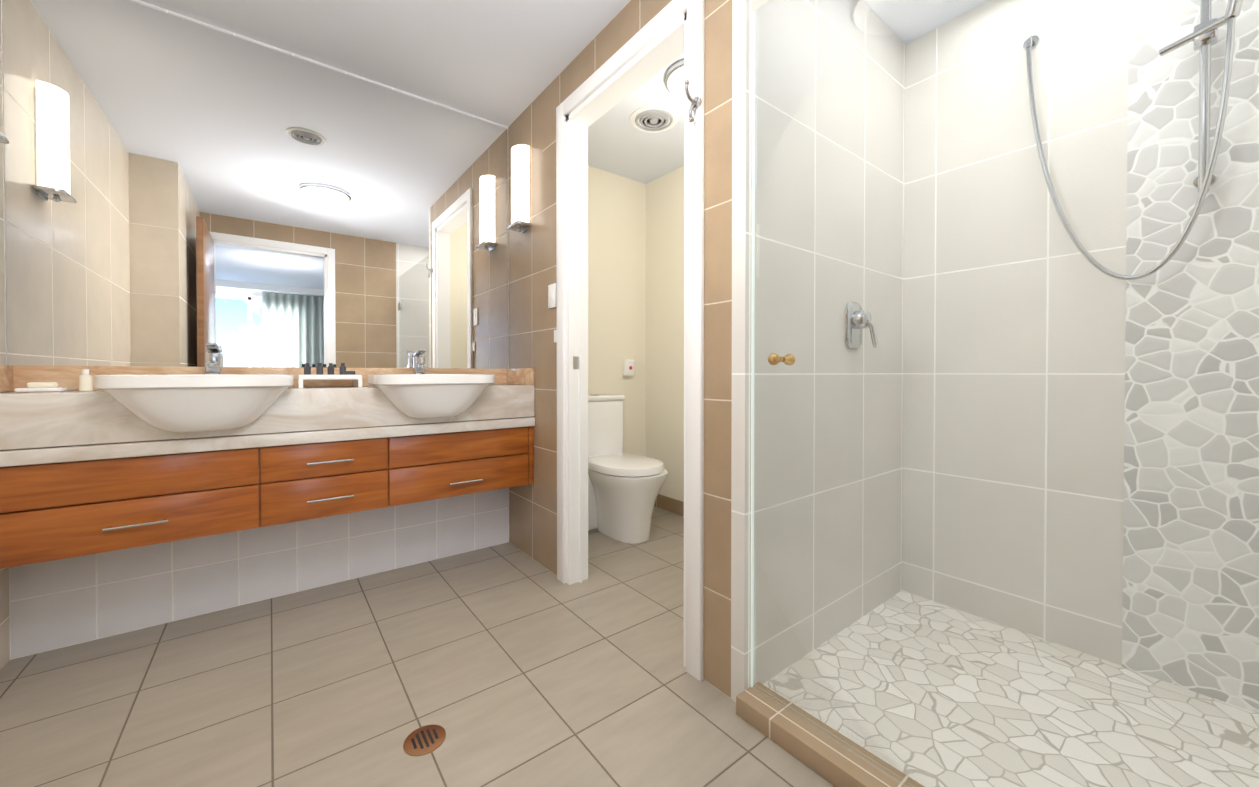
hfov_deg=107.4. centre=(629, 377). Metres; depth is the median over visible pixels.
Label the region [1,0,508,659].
wall
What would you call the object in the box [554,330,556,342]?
switch plate
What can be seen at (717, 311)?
wall
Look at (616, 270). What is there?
wall
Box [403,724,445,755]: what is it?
floor drain
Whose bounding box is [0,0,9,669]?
wall
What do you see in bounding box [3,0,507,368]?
mirror
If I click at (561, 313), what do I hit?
trim
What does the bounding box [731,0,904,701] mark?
wall
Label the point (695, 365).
trim
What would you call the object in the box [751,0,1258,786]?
glass
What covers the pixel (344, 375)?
tray
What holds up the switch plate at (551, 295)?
attached to the wall at (717, 311)
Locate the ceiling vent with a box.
[630,105,677,132]
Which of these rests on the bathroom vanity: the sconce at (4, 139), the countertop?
the countertop
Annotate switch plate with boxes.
[548,283,555,308]
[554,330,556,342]
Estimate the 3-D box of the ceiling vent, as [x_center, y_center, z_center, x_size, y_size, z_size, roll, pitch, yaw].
[0.137,-1.435,2.581,0.270,0.018,0.270,0,1,-38]
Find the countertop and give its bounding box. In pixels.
[0,411,534,462]
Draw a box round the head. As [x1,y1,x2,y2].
[566,13,686,126]
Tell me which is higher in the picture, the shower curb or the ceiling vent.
the ceiling vent
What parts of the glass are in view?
knob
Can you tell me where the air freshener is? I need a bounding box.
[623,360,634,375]
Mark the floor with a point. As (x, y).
(508, 664)
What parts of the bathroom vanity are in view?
drawer, drawer, drawer, drawer, drawer, drawer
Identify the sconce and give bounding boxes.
[0,132,8,143]
[507,144,531,233]
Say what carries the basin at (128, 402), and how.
in the countertop
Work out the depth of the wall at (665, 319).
3.30 m
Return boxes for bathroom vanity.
[0,423,534,568]
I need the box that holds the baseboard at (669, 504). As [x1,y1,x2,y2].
[654,494,683,516]
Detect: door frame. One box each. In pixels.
[566,115,587,584]
[684,12,686,666]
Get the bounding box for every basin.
[94,374,293,431]
[367,374,494,417]
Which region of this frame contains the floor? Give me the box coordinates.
[0,507,1258,786]
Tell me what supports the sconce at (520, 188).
attached to the wall at (717, 311)
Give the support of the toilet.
on the floor
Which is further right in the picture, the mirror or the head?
the head
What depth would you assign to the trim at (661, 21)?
1.75 m
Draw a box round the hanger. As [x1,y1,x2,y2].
[684,80,701,122]
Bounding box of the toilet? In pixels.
[588,394,667,543]
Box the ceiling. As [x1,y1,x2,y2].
[139,0,989,183]
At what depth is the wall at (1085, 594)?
1.55 m
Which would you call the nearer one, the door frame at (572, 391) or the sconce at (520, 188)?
the door frame at (572, 391)
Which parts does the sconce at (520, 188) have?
glass, plate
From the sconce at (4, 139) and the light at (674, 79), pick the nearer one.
the sconce at (4, 139)
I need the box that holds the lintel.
[566,0,671,97]
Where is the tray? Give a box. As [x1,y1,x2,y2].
[296,363,361,387]
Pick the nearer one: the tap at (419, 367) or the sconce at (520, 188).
the tap at (419, 367)
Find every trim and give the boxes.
[556,102,566,583]
[563,0,686,115]
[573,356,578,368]
[686,0,704,680]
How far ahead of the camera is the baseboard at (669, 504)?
3.26 m
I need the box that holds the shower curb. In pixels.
[736,682,923,786]
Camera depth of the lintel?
1.86 m
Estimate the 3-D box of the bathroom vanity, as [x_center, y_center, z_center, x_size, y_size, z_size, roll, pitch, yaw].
[-1.300,0.410,1.987,1.794,0.305,0.361,0,1,-38]
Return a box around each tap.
[203,343,222,373]
[412,349,427,373]
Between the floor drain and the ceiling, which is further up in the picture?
the ceiling
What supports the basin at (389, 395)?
in the countertop
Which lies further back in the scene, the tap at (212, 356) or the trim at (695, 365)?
the tap at (212, 356)
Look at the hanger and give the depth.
1.45 m
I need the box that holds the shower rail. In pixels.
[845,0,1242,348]
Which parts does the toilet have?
cistern lid, seat lid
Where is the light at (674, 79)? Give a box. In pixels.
[665,59,683,99]
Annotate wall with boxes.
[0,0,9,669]
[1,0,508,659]
[508,0,731,698]
[588,165,645,455]
[646,165,683,501]
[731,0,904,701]
[902,0,1258,713]
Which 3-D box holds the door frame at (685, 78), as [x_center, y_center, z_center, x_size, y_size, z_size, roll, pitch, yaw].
[0.231,-0.118,1.561,0.104,2.170,0.026,0,1,-38]
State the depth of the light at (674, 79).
2.16 m

